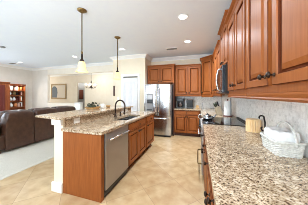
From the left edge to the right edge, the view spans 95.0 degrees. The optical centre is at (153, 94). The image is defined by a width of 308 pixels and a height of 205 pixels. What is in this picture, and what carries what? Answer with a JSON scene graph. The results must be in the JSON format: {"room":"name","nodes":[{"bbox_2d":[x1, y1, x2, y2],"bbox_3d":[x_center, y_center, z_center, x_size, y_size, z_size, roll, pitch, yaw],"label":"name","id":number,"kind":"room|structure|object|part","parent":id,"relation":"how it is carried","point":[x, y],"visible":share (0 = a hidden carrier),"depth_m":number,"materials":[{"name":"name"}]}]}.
{"room":"kitchen","nodes":[
{"label":"kitchen","id":0,"kind":"room"},
{"bbox_2d":[0,66,31,109],"bbox_3d":[-7.945,-0.030,3.946,0.120,2.820,8.000,0,0,17],"label":"wall","id":1,"kind":"structure","parent":0,"point":[7,74],"depth_m":7.28,"materials":[{"name":"beige paint"}]},
{"bbox_2d":[32,65,112,107],"bbox_3d":[-4.068,-0.030,6.989,5.710,2.820,0.120,0,0,17],"label":"wall","id":2,"kind":"structure","parent":0,"point":[40,78],"depth_m":7.44,"materials":[{"name":"beige paint"}]},
{"bbox_2d":[75,102,82,109],"bbox_3d":[-3.667,0.875,6.864,0.370,1.010,0.180,0,0,17],"label":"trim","id":3,"kind":"structure","parent":2,"relation":"attached to","point":[78,106],"depth_m":6.79,"materials":[{"name":"white paint"}]},
{"bbox_2d":[50,74,112,108],"bbox_3d":[-3.926,-0.030,9.239,9.200,2.820,0.100,0,0,17],"label":"wall","id":4,"kind":"structure","parent":0,"point":[103,92],"depth_m":9.29,"materials":[{"name":"paint"}]},
{"bbox_2d":[51,84,65,98],"bbox_3d":[-6.808,-0.250,10.059,1.410,1.060,0.049,0,0,17],"label":"framed picture","id":5,"kind":"object","parent":4,"relation":"attached to","point":[58,91],"visible":1,"depth_m":10.07,"materials":[{"name":"brown wood"}]},
{"bbox_2d":[50,72,112,76],"bbox_3d":[-3.980,-1.380,9.151,9.150,0.120,0.100,0,0,17],"label":"trim","id":6,"kind":"structure","parent":4,"relation":"attached to","point":[103,72],"depth_m":9.41,"materials":[{"name":"white paint"}]},
{"bbox_2d":[78,83,84,108],"bbox_3d":[-5.943,-0.030,10.497,4.600,2.820,1.100,0,0,17],"label":"wall","id":7,"kind":"structure","parent":0,"point":[81,86],"depth_m":10.83,"materials":[{"name":"grey paint"}]},
{"bbox_2d":[79,90,82,98],"bbox_3d":[-5.595,-0.040,10.840,0.380,0.720,0.035,0,0,17],"label":"framed picture","id":8,"kind":"object","parent":7,"relation":"attached to","point":[80,91],"visible":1,"depth_m":10.83,"materials":[{"name":"brown wood"}]},
{"bbox_2d":[0,134,204,204],"bbox_3d":[-3.924,1.427,4.629,12.150,0.106,11.900,0,0,17],"label":"floor","id":9,"kind":"structure","parent":0,"point":[168,172],"depth_m":2.36,"materials":[{"name":"tile"}]},
{"bbox_2d":[0,82,9,110],"bbox_3d":[-6.992,0.392,6.045,0.430,1.964,1.095,0,0,17],"label":"media cabinet","id":10,"kind":"object","parent":9,"relation":"on","point":[4,86],"visible":0.67,"depth_m":6.33,"materials":[{"name":"brown wood"}]},
{"bbox_3d":[-6.772,0.215,6.162,0.020,1.330,0.410,0,0,17],"label":"door","id":11,"kind":"part","parent":10,"relation":"part of","materials":[{"name":"red wood"}]},
{"bbox_2d":[10,84,25,109],"bbox_3d":[-6.754,0.422,6.890,0.380,1.904,0.650,0,0,17],"label":"bookcase","id":12,"kind":"object","parent":9,"relation":"on","point":[12,85],"visible":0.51,"depth_m":7.02,"materials":[{"name":"brown wood"}]},
{"bbox_3d":[-6.926,0.410,6.943,0.020,1.740,0.588,0,0,17],"label":"panel","id":13,"kind":"part","parent":12,"relation":"part of","materials":[{"name":"brown wood"}]},
{"bbox_3d":[-6.754,-0.495,6.890,0.380,0.070,0.650,0,0,17],"label":"crown moulding","id":14,"kind":"part","parent":12,"relation":"part of","materials":[{"name":"brown wood"}]},
{"bbox_3d":[-6.686,0.457,7.193,0.330,1.834,0.030,0,0,17],"label":"panel","id":15,"kind":"part","parent":12,"relation":"part of","materials":[{"name":"brown wood"}]},
{"bbox_2d":[0,106,75,153],"bbox_3d":[-3.595,0.880,4.421,0.903,0.987,2.300,0,0,17],"label":"sofa","id":16,"kind":"object","parent":9,"relation":"on","point":[20,127],"visible":0.67,"depth_m":3.70,"materials":[{"name":"brown leather"}]},
{"bbox_2d":[0,109,24,119],"bbox_3d":[-3.700,0.517,3.721,0.280,0.245,0.568,0,0,17],"label":"cushion","id":17,"kind":"object","parent":16,"relation":"on","point":[2,113],"depth_m":3.46,"materials":[{"name":"brown leather"}]},
{"bbox_3d":[-3.533,0.853,3.669,0.337,0.933,0.608,0,0,17],"label":"backrest","id":18,"kind":"part","parent":16,"relation":"part of","materials":[{"name":"brown leather"}]},
{"bbox_3d":[-3.339,0.853,4.289,0.337,0.933,0.668,0,0,17],"label":"backrest","id":19,"kind":"part","parent":16,"relation":"part of","materials":[{"name":"brown leather"}]},
{"bbox_3d":[-3.133,0.853,4.948,0.337,0.933,0.688,0,0,17],"label":"backrest","id":20,"kind":"part","parent":16,"relation":"part of","materials":[{"name":"brown leather"}]},
{"bbox_2d":[51,119,62,192],"bbox_3d":[-1.381,0.862,2.005,0.190,1.037,0.044,0,0,17],"label":"island post","id":21,"kind":"object","parent":9,"relation":"on","point":[57,184],"visible":0.88,"depth_m":2.01,"materials":[{"name":"beige paint"}]},
{"bbox_3d":[-1.381,1.312,2.005,0.190,0.135,0.024,0,0,17],"label":"moulding","id":22,"kind":"part","parent":21,"relation":"part of","materials":[{"name":"white paint"}]},
{"bbox_2d":[63,132,103,202],"bbox_3d":[-0.971,0.943,1.921,0.639,0.875,0.060,0,0,17],"label":"island end panel","id":23,"kind":"object","parent":9,"relation":"on","point":[83,154],"visible":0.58,"depth_m":1.88,"materials":[{"name":"brown wood"}]},
{"bbox_2d":[104,124,128,196],"bbox_3d":[-0.825,0.944,2.249,0.686,0.872,0.648,0,0,17],"label":"dishwasher","id":24,"kind":"object","parent":9,"relation":"on","point":[115,141],"visible":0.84,"depth_m":2.08,"materials":[{"name":"silver metal"}]},
{"bbox_3d":[-0.521,0.605,2.153,0.048,0.022,0.530,0,0,17],"label":"handle","id":25,"kind":"part","parent":24,"relation":"part of","materials":[{"name":"silver metal"}]},
{"bbox_2d":[127,116,145,168],"bbox_3d":[-0.595,0.943,2.985,0.685,0.874,0.885,0,0,17],"label":"base cabinet","id":26,"kind":"object","parent":9,"relation":"on","point":[137,129],"visible":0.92,"depth_m":2.79,"materials":[{"name":"brown wood"}]},
{"bbox_2d":[61,108,154,134],"bbox_3d":[-0.637,0.423,2.941,0.669,0.162,2.265,0,0,17],"label":"countertop","id":27,"kind":"structure","parent":26,"relation":"on","point":[101,123],"depth_m":2.31,"materials":[{"name":"stone"}]},
{"bbox_2d":[74,117,79,123],"bbox_3d":[-1.198,0.397,2.194,0.008,0.080,0.115,0,0,17],"label":"wall outlet","id":28,"kind":"object","parent":27,"relation":"attached to","point":[76,120],"visible":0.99,"depth_m":2.19,"materials":[{"name":"white paint"}]},
{"bbox_2d":[35,105,132,119],"bbox_3d":[-1.199,0.323,3.015,0.615,0.035,2.199,0,0,17],"label":"bar","id":29,"kind":"object","parent":27,"relation":"on","point":[65,115],"visible":0.98,"depth_m":2.32,"materials":[{"name":"stone"}]},
{"bbox_2d":[85,102,100,108],"bbox_3d":[-1.331,0.227,3.097,0.213,0.155,0.300,0,0,17],"label":"tray","id":30,"kind":"object","parent":29,"relation":"on","point":[92,105],"visible":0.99,"depth_m":3.03,"materials":[{"name":"beige wood"}]},
{"bbox_2d":[113,100,125,116],"bbox_3d":[-0.724,0.280,2.912,0.277,0.370,0.136,0,0,17],"label":"faucet","id":31,"kind":"object","parent":27,"relation":"on","point":[114,114],"visible":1,"depth_m":2.93,"materials":[{"name":"brown metal"}]},
{"bbox_3d":[-0.707,0.273,2.939,0.261,0.355,0.034,0,0,20],"label":"spout","id":32,"kind":"part","parent":31,"relation":"part of","materials":[{"name":"brown metal"}]},
{"bbox_2d":[118,116,137,119],"bbox_3d":[-0.549,0.598,2.989,0.326,0.185,0.736,0,0,17],"label":"sink","id":33,"kind":"object","parent":27,"relation":"in","point":[128,117],"visible":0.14,"depth_m":3.28,"materials":[{"name":"metal"}]},
{"bbox_3d":[-0.494,0.598,3.167,0.326,0.185,0.363,0,0,17],"label":"bowl","id":34,"kind":"part","parent":33,"relation":"part of","materials":[{"name":"metal"}]},
{"bbox_3d":[-0.384,0.968,2.693,0.022,0.575,0.423,0,0,17],"label":"door","id":35,"kind":"part","parent":26,"relation":"part of","materials":[{"name":"brown wood"}]},
{"bbox_3d":[-0.320,0.593,2.900,0.021,0.145,0.855,0,0,17],"label":"drawer","id":36,"kind":"part","parent":26,"relation":"part of","materials":[{"name":"brown wood"}]},
{"bbox_3d":[-0.256,0.968,3.106,0.022,0.575,0.423,0,0,17],"label":"door","id":37,"kind":"part","parent":26,"relation":"part of","materials":[{"name":"brown wood"}]},
{"bbox_2d":[143,114,153,151],"bbox_3d":[-0.373,0.943,3.699,0.685,0.874,0.600,0,0,17],"label":"base cabinet","id":38,"kind":"object","parent":9,"relation":"on","point":[149,119],"visible":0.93,"depth_m":3.57,"materials":[{"name":"brown wood"}]},
{"bbox_3d":[-0.098,0.593,3.613,0.021,0.145,0.570,0,0,17],"label":"drawer","id":39,"kind":"part","parent":38,"relation":"part of","materials":[{"name":"brown wood"}]},
{"bbox_3d":[-0.097,0.968,3.613,0.022,0.575,0.570,0,0,17],"label":"door","id":40,"kind":"part","parent":38,"relation":"part of","materials":[{"name":"brown wood"}]},
{"bbox_2d":[144,84,172,136],"bbox_3d":[0.223,0.512,5.054,0.925,1.735,0.938,0,0,17],"label":"refrigerator","id":41,"kind":"object","parent":9,"relation":"on","point":[158,98],"visible":0.88,"depth_m":4.64,"materials":[{"name":"grey metal"}]},
{"bbox_3d":[-0.107,0.163,4.777,0.460,1.035,0.084,0,0,17],"label":"door","id":42,"kind":"part","parent":41,"relation":"part of","materials":[{"name":"metal"}]},
{"bbox_3d":[0.115,1.000,4.707,0.925,0.620,0.086,0,0,17],"label":"freezer drawer","id":43,"kind":"part","parent":41,"relation":"part of","materials":[{"name":"metal"}]},
{"bbox_3d":[0.337,0.163,4.638,0.460,1.035,0.084,0,0,17],"label":"door","id":44,"kind":"part","parent":41,"relation":"part of","materials":[{"name":"metal"}]},
{"bbox_2d":[173,83,175,135],"bbox_3d":[0.747,0.487,5.067,0.023,1.785,0.678,0,0,17],"label":"end panel","id":45,"kind":"object","parent":9,"relation":"on","point":[174,96],"visible":0.46,"depth_m":4.74,"materials":[{"name":"brown wood"}]},
{"bbox_2d":[174,110,199,136],"bbox_3d":[1.165,0.943,4.943,0.840,0.874,0.662,0,0,17],"label":"base cabinet","id":46,"kind":"object","parent":9,"relation":"on","point":[186,122],"visible":0.97,"depth_m":4.68,"materials":[{"name":"brown wood"}]},
{"bbox_3d":[0.890,0.968,4.739,0.395,0.575,0.022,0,0,17],"label":"door","id":47,"kind":"part","parent":46,"relation":"part of","materials":[{"name":"brown wood"}]},
{"bbox_3d":[1.083,0.593,4.679,0.800,0.145,0.021,0,0,17],"label":"drawer","id":48,"kind":"part","parent":46,"relation":"part of","materials":[{"name":"brown wood"}]},
{"bbox_3d":[1.276,0.968,4.619,0.395,0.575,0.022,0,0,17],"label":"door","id":49,"kind":"part","parent":46,"relation":"part of","materials":[{"name":"brown wood"}]},
{"bbox_2d":[201,135,206,198],"bbox_3d":[0.971,0.943,1.753,0.730,0.874,0.863,0,0,17],"label":"base cabinet","id":50,"kind":"object","parent":9,"relation":"on","point":[203,150],"visible":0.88,"depth_m":1.76,"materials":[{"name":"brown wood"}]},
{"bbox_3d":[0.738,0.968,2.049,0.022,0.575,0.418,0,0,17],"label":"door","id":51,"kind":"part","parent":50,"relation":"part of","materials":[{"name":"brown wood"}]},
{"bbox_3d":[0.611,0.968,1.641,0.022,0.575,0.418,0,0,17],"label":"door","id":52,"kind":"part","parent":50,"relation":"part of","materials":[{"name":"brown wood"}]},
{"bbox_2d":[204,157,214,204],"bbox_3d":[0.706,0.943,0.903,0.730,0.874,0.903,0,0,17],"label":"base cabinet","id":53,"kind":"object","parent":9,"relation":"on","point":[210,198],"visible":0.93,"depth_m":1.03,"materials":[{"name":"brown wood"}]},
{"bbox_3d":[0.476,0.593,1.209,0.021,0.145,0.438,0,0,17],"label":"drawer","id":54,"kind":"part","parent":53,"relation":"part of","materials":[{"name":"brown wood"}]},
{"bbox_3d":[0.476,0.968,1.209,0.022,0.575,0.438,0,0,17],"label":"door","id":55,"kind":"part","parent":53,"relation":"part of","materials":[{"name":"brown wood"}]},
{"bbox_3d":[0.315,0.593,0.791,0.038,0.036,0.036,0,0,17],"label":"knob","id":56,"kind":"part","parent":53,"relation":"part of","materials":[{"name":"brown metal"}]},
{"bbox_3d":[0.343,0.593,0.782,0.021,0.145,0.438,0,0,17],"label":"drawer","id":57,"kind":"part","parent":53,"relation":"part of","materials":[{"name":"brown wood"}]},
{"bbox_2d":[197,117,245,174],"bbox_3d":[1.188,0.877,2.543,0.787,0.885,0.760,0,0,17],"label":"range","id":58,"kind":"object","parent":9,"relation":"on","point":[237,121],"visible":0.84,"depth_m":2.35,"materials":[{"name":"black glass"}]},
{"bbox_3d":[0.902,0.835,2.633,0.044,0.490,0.750,0,0,17],"label":"oven door","id":59,"kind":"part","parent":58,"relation":"part of","materials":[{"name":"metal"}]},
{"bbox_2d":[198,113,215,119],"bbox_3d":[0.985,0.397,2.619,0.294,0.120,0.180,0,0,-15],"label":"kettle","id":60,"kind":"object","parent":58,"relation":"on","point":[207,116],"visible":1,"depth_m":2.57,"materials":[{"name":"metal"}]},
{"bbox_2d":[201,117,245,126],"bbox_3d":[1.211,0.471,2.537,0.660,0.026,0.760,0,0,17],"label":"cooktop","id":61,"kind":"object","parent":58,"relation":"in","point":[237,121],"depth_m":2.42,"materials":[{"name":"black glass"}]},
{"bbox_3d":[0.419,0.943,-0.018,0.730,0.874,1.013,0,0,17],"label":"base cabinet","id":62,"kind":"object","parent":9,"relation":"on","visible":0},
{"bbox_2d":[203,124,307,204],"bbox_3d":[0.693,0.485,0.804,0.697,0.038,2.848,0,0,17],"label":"countertop","id":63,"kind":"structure","parent":62,"relation":"on","point":[243,171],"depth_m":0.85,"materials":[{"name":"stone"}]},
{"bbox_2d":[246,118,260,132],"bbox_3d":[1.270,0.386,1.804,0.166,0.159,0.166,0,0,17],"label":"canister","id":64,"kind":"object","parent":63,"relation":"on","point":[253,125],"visible":0.94,"depth_m":1.74,"materials":[{"name":"brown wood"}]},
{"bbox_3d":[1.270,0.314,1.804,0.166,0.014,0.165,0,0,17],"label":"lid","id":65,"kind":"part","parent":64,"relation":"part of","materials":[{"name":"brown wood"}]},
{"bbox_2d":[258,115,265,136],"bbox_3d":[1.231,0.345,1.587,0.071,0.240,0.078,0,0,-34],"label":"iron stand","id":66,"kind":"object","parent":63,"relation":"on","point":[259,116],"visible":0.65,"depth_m":1.58,"materials":[{"name":"black"}]},
{"bbox_2d":[260,120,306,158],"bbox_3d":[1.050,0.338,1.170,0.217,0.254,0.315,0,0,17],"label":"basket","id":67,"kind":"object","parent":63,"relation":"on","point":[282,142],"visible":1,"depth_m":1.07,"materials":[{"name":"white wicker"}]},
{"bbox_3d":[1.079,0.296,1.161,0.019,0.170,0.315,0,0,17],"label":"handle","id":68,"kind":"part","parent":67,"relation":"part of","materials":[{"name":"white wicker"}]},
{"bbox_3d":[1.579,0.943,3.671,0.747,0.874,1.610,0,0,17],"label":"base cabinet","id":69,"kind":"object","parent":9,"relation":"on","visible":0},
{"bbox_2d":[174,107,236,117],"bbox_3d":[1.266,0.485,4.080,1.553,0.038,2.215,0,0,17],"label":"countertop","id":70,"kind":"structure","parent":69,"relation":"on","point":[211,111],"depth_m":4.11,"materials":[{"name":"stone"}]},
{"bbox_2d":[176,98,183,107],"bbox_3d":[0.942,0.293,5.050,0.250,0.345,0.317,0,0,17],"label":"coffee maker","id":71,"kind":"object","parent":70,"relation":"on","point":[180,101],"visible":1,"depth_m":4.96,"materials":[{"name":"black plastic"}]},
{"bbox_2d":[185,99,192,108],"bbox_3d":[1.238,0.303,4.973,0.280,0.325,0.327,0,0,17],"label":"coffee maker","id":72,"kind":"object","parent":70,"relation":"on","point":[189,102],"visible":0.98,"depth_m":4.94,"materials":[{"name":"black plastic"}]},
{"bbox_2d":[213,101,222,114],"bbox_3d":[1.486,0.307,3.287,0.198,0.317,0.120,0,0,17],"label":"knife block","id":73,"kind":"object","parent":70,"relation":"on","point":[218,110],"visible":0.99,"depth_m":3.23,"materials":[{"name":"brown wood"}]},
{"bbox_2d":[223,98,232,116],"bbox_3d":[1.611,0.266,3.080,0.184,0.400,0.184,0,0,17],"label":"paper towel holder","id":74,"kind":"object","parent":70,"relation":"on","point":[227,104],"visible":0.99,"depth_m":3.02,"materials":[{"name":"white paper"}]},
{"bbox_2d":[0,0,231,67],"bbox_3d":[-3.924,-1.490,4.629,12.150,0.100,11.900,0,0,17],"label":"ceiling","id":75,"kind":"structure","parent":0,"point":[34,33],"depth_m":3.05,"materials":[{"name":"paint"}]},
{"bbox_2d":[75,7,87,72],"bbox_3d":[-1.223,-0.915,2.393,0.200,1.050,0.200,0,0,17],"label":"pendant lamp","id":76,"kind":"object","parent":75,"relation":"hanging from","point":[81,64],"visible":1,"depth_m":2.38,"materials":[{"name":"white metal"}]},
{"bbox_3d":[-1.223,-0.479,2.393,0.200,0.178,0.200,0,0,17],"label":"lamp shade","id":77,"kind":"part","parent":76,"relation":"part of","materials":[{"name":"white glass"}]},
{"bbox_3d":[-1.223,-1.000,2.393,0.032,0.780,0.032,0,0,17],"label":"rod","id":78,"kind":"part","parent":76,"relation":"part of","materials":[{"name":"gold metal"}]},
{"bbox_2d":[85,81,96,88],"bbox_3d":[-3.515,-0.870,7.933,0.682,1.140,0.655,0,0,17],"label":"chandelier","id":79,"kind":"object","parent":75,"relation":"hanging from","point":[89,84],"visible":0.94,"depth_m":7.88,"materials":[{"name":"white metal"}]},
{"bbox_2d":[114,36,120,79],"bbox_3d":[-0.912,-0.915,3.522,0.200,1.050,0.200,0,0,17],"label":"pendant lamp","id":80,"kind":"object","parent":75,"relation":"hanging from","point":[117,74],"visible":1,"depth_m":3.50,"materials":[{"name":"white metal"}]},
{"bbox_3d":[-0.912,-0.479,3.522,0.200,0.178,0.200,0,0,17],"label":"lamp shade","id":81,"kind":"part","parent":80,"relation":"part of","materials":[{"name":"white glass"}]},
{"bbox_2d":[178,14,187,19],"bbox_3d":[0.534,-1.436,2.599,0.190,0.008,0.190,0,0,17],"label":"recessed light","id":82,"kind":"object","parent":75,"relation":"in","point":[182,16],"visible":1,"depth_m":2.59,"materials":[{"name":"white paint"}]},
{"bbox_2d":[113,58,150,110],"bbox_3d":[-0.824,-0.030,5.600,1.310,2.820,0.800,0,0,17],"label":"wall","id":83,"kind":"structure","parent":0,"point":[137,65],"depth_m":5.19,"materials":[{"name":"beige paint"}]},
{"bbox_2d":[0,54,211,70],"bbox_3d":[-3.358,-1.385,2.515,9.490,0.110,8.000,0,0,17],"label":"trim","id":84,"kind":"structure","parent":83,"relation":"attached to","point":[146,56],"depth_m":5.51,"materials":[{"name":"white paint"}]},
{"bbox_2d":[123,76,137,110],"bbox_3d":[-0.878,0.344,5.159,0.570,2.032,0.074,0,0,17],"label":"door","id":85,"kind":"structure","parent":83,"relation":"in","point":[130,84],"depth_m":5.14,"materials":[{"name":"paint"}]},
{"bbox_3d":[-1.014,-0.030,5.203,0.185,0.940,0.012,0,0,17],"label":"panel","id":86,"kind":"part","parent":85,"relation":"part of","materials":[{"name":"paint"}]},
{"bbox_3d":[-0.742,-0.030,5.118,0.185,0.940,0.012,0,0,17],"label":"panel","id":87,"kind":"part","parent":85,"relation":"part of","materials":[{"name":"paint"}]},
{"bbox_2d":[121,74,139,110],"bbox_3d":[-0.871,0.305,5.181,0.750,2.150,0.028,0,0,17],"label":"trim","id":88,"kind":"structure","parent":83,"relation":"attached to","point":[122,75],"depth_m":5.15,"materials":[{"name":"white paint"}]},
{"bbox_2d":[151,59,221,132],"bbox_3d":[1.141,-0.030,5.353,2.590,2.820,0.100,0,0,17],"label":"wall","id":89,"kind":"structure","parent":0,"point":[187,61],"depth_m":5.36,"materials":[{"name":"beige paint"}]},
{"bbox_2d":[147,64,175,83],"bbox_3d":[0.319,-0.740,5.251,1.018,0.660,0.584,0,0,17],"label":"upper cabinet","id":90,"kind":"object","parent":89,"relation":"attached to","point":[157,74],"visible":0.96,"depth_m":5.03,"materials":[{"name":"brown wood"}]},
{"bbox_3d":[-0.004,-0.715,5.102,0.442,0.550,0.022,0,0,17],"label":"door","id":91,"kind":"part","parent":90,"relation":"part of","materials":[{"name":"brown wood"}]},
{"bbox_3d":[0.319,-1.035,5.253,1.018,0.070,0.560,0,0,17],"label":"crown moulding","id":92,"kind":"part","parent":90,"relation":"part of","materials":[{"name":"brown wood"}]},
{"bbox_3d":[0.452,-0.715,4.960,0.442,0.550,0.022,0,0,17],"label":"door","id":93,"kind":"part","parent":90,"relation":"part of","materials":[{"name":"brown wood"}]},
{"bbox_2d":[175,64,200,95],"bbox_3d":[1.226,-0.505,5.062,0.873,1.110,0.404,0,0,17],"label":"upper cabinet","id":94,"kind":"object","parent":89,"relation":"attached to","point":[188,76],"visible":1,"depth_m":4.90,"materials":[{"name":"brown wood"}]},
{"bbox_3d":[0.977,-0.505,4.984,0.395,0.950,0.022,0,0,17],"label":"door","id":95,"kind":"part","parent":94,"relation":"part of","materials":[{"name":"brown wood"}]},
{"bbox_3d":[1.178,-1.025,4.907,0.873,0.070,0.050,0,0,17],"label":"crown moulding","id":96,"kind":"part","parent":94,"relation":"part of","materials":[{"name":"brown wood"}]},
{"bbox_3d":[1.387,-0.505,4.856,0.395,0.950,0.022,0,0,17],"label":"door","id":97,"kind":"part","parent":94,"relation":"part of","materials":[{"name":"brown wood"}]},
{"bbox_2d":[177,96,220,107],"bbox_3d":[1.601,0.236,5.147,1.550,0.456,0.017,0,0,17],"label":"backsplash","id":98,"kind":"structure","parent":89,"relation":"attached to","point":[208,102],"depth_m":5.08,"materials":[{"name":"tile"}]},
{"bbox_2d":[200,54,212,96],"bbox_3d":[1.905,-0.593,4.684,0.727,1.315,0.717,0,0,17],"label":"upper cabinet","id":99,"kind":"object","parent":89,"relation":"attached to","point":[206,62],"visible":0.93,"depth_m":4.57,"materials":[{"name":"brown wood"}]},
{"bbox_3d":[1.806,-1.200,4.631,0.299,0.100,1.011,0,0,-28],"label":"crown moulding","id":100,"kind":"part","parent":99,"relation":"part of","materials":[{"name":"brown wood"}]},
{"bbox_3d":[1.717,-0.583,4.589,0.022,1.105,0.393,0,0,-28],"label":"door","id":101,"kind":"part","parent":99,"relation":"part of","materials":[{"name":"brown wood"}]},
{"bbox_3d":[1.243,-0.030,1.131,0.120,2.820,8.100,0,0,17],"label":"wall","id":102,"kind":"structure","parent":0,"visible":0},
{"bbox_2d":[211,40,225,96],"bbox_3d":[1.732,-0.550,3.579,0.404,1.170,1.533,0,0,17],"label":"upper cabinet","id":103,"kind":"object","parent":102,"relation":"attached to","point":[215,57],"visible":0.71,"depth_m":3.59,"materials":[{"name":"brown wood"}]},
{"bbox_3d":[1.744,-0.540,4.114,0.022,0.960,0.464,0,0,17],"label":"door","id":104,"kind":"part","parent":103,"relation":"part of","materials":[{"name":"brown wood"}]},
{"bbox_3d":[1.591,-0.540,3.623,0.022,0.960,0.464,0,0,17],"label":"door","id":105,"kind":"part","parent":103,"relation":"part of","materials":[{"name":"brown wood"}]},
{"bbox_3d":[1.572,-1.085,3.629,0.060,0.100,1.533,0,0,17],"label":"crown moulding","id":106,"kind":"part","parent":103,"relation":"part of","materials":[{"name":"brown wood"}]},
{"bbox_3d":[1.438,-0.540,3.133,0.022,0.960,0.464,0,0,17],"label":"door","id":107,"kind":"part","parent":103,"relation":"part of","materials":[{"name":"brown wood"}]},
{"bbox_2d":[217,9,228,66],"bbox_3d":[1.389,-0.880,2.479,0.404,0.800,0.878,0,0,17],"label":"upper cabinet","id":108,"kind":"object","parent":102,"relation":"attached to","point":[223,30],"visible":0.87,"depth_m":2.44,"materials":[{"name":"brown wood"}]},
{"bbox_3d":[1.304,-0.838,2.706,0.022,0.655,0.333,0,0,17],"label":"door","id":109,"kind":"part","parent":108,"relation":"part of","materials":[{"name":"brown wood"}]},
{"bbox_2d":[216,64,228,93],"bbox_3d":[1.333,-0.253,2.498,0.482,0.445,0.760,0,0,17],"label":"microwave","id":110,"kind":"object","parent":108,"relation":"attached to","point":[222,72],"visible":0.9,"depth_m":2.19,"materials":[{"name":"silver metal"}]},
{"bbox_3d":[1.092,-0.255,2.401,0.081,0.410,0.026,0,0,17],"label":"handle","id":111,"kind":"part","parent":110,"relation":"part of","materials":[{"name":"silver metal"}]},
{"bbox_3d":[1.220,-0.255,2.633,0.040,0.430,0.570,0,0,17],"label":"door","id":112,"kind":"part","parent":110,"relation":"part of","materials":[{"name":"metal"}]},
{"bbox_3d":[1.106,-0.255,2.269,0.040,0.430,0.187,0,0,17],"label":"control panel","id":113,"kind":"part","parent":110,"relation":"part of","materials":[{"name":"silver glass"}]},
{"bbox_3d":[1.390,-1.230,2.478,0.398,0.100,0.878,0,0,17],"label":"crown moulding","id":114,"kind":"part","parent":108,"relation":"part of","materials":[{"name":"brown wood"}]},
{"bbox_3d":[1.190,-0.838,2.340,0.022,0.655,0.333,0,0,17],"label":"door","id":115,"kind":"part","parent":108,"relation":"part of","materials":[{"name":"brown wood"}]},
{"bbox_2d":[224,0,247,98],"bbox_3d":[1.155,-0.550,1.729,0.404,1.170,0.919,0,0,17],"label":"upper cabinet","id":116,"kind":"object","parent":102,"relation":"attached to","point":[235,20],"visible":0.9,"depth_m":1.64,"materials":[{"name":"brown wood"}]},
{"bbox_3d":[1.069,-0.540,1.951,0.022,0.960,0.384,0,0,17],"label":"door","id":117,"kind":"part","parent":116,"relation":"part of","materials":[{"name":"brown wood"}]},
{"bbox_3d":[1.156,-1.085,1.728,0.398,0.100,0.919,0,0,17],"label":"crown moulding","id":118,"kind":"part","parent":116,"relation":"part of","materials":[{"name":"brown wood"}]},
{"bbox_3d":[1.017,0.010,1.741,0.036,0.050,0.859,0,0,17],"label":"light rail","id":119,"kind":"part","parent":116,"relation":"part of","materials":[{"name":"brown wood"}]},
{"bbox_3d":[0.940,-0.540,1.538,0.022,0.960,0.384,0,0,17],"label":"door","id":120,"kind":"part","parent":116,"relation":"part of","materials":[{"name":"brown wood"}]},
{"bbox_2d":[221,95,307,157],"bbox_3d":[1.479,0.227,2.121,0.017,0.474,5.830,0,0,17],"label":"backsplash","id":121,"kind":"structure","parent":102,"relation":"attached to","point":[295,113],"depth_m":1.47,"materials":[{"name":"tile"}]},
{"bbox_2d":[246,0,307,102],"bbox_3d":[0.876,-0.550,0.837,0.404,1.170,0.938,0,0,17],"label":"upper cabinet","id":122,"kind":"object","parent":102,"relation":"attached to","point":[276,30],"visible":1,"depth_m":0.81,"materials":[{"name":"brown wood"}]},
{"bbox_3d":[0.805,-0.540,1.107,0.022,0.960,0.423,0,0,17],"label":"door","id":123,"kind":"part","parent":122,"relation":"part of","materials":[{"name":"brown wood"}]},
{"bbox_3d":[0.722,-0.120,0.948,0.044,0.041,0.041,0,0,17],"label":"knob","id":124,"kind":"part","parent":122,"relation":"part of","materials":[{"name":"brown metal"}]},
{"bbox_3d":[0.687,-0.120,0.833,0.044,0.041,0.041,0,0,17],"label":"knob","id":125,"kind":"part","parent":122,"relation":"part of","materials":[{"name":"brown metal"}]},
{"bbox_3d":[0.747,0.010,0.877,0.036,0.050,0.938,0,0,17],"label":"light rail","id":126,"kind":"part","parent":122,"relation":"part of","materials":[{"name":"brown wood"}]},
{"bbox_3d":[0.664,-0.540,0.655,0.022,0.960,0.423,0,0,17],"label":"door","id":127,"kind":"part","parent":122,"relation":"part of","materials":[{"name":"brown wood"}]}
]}

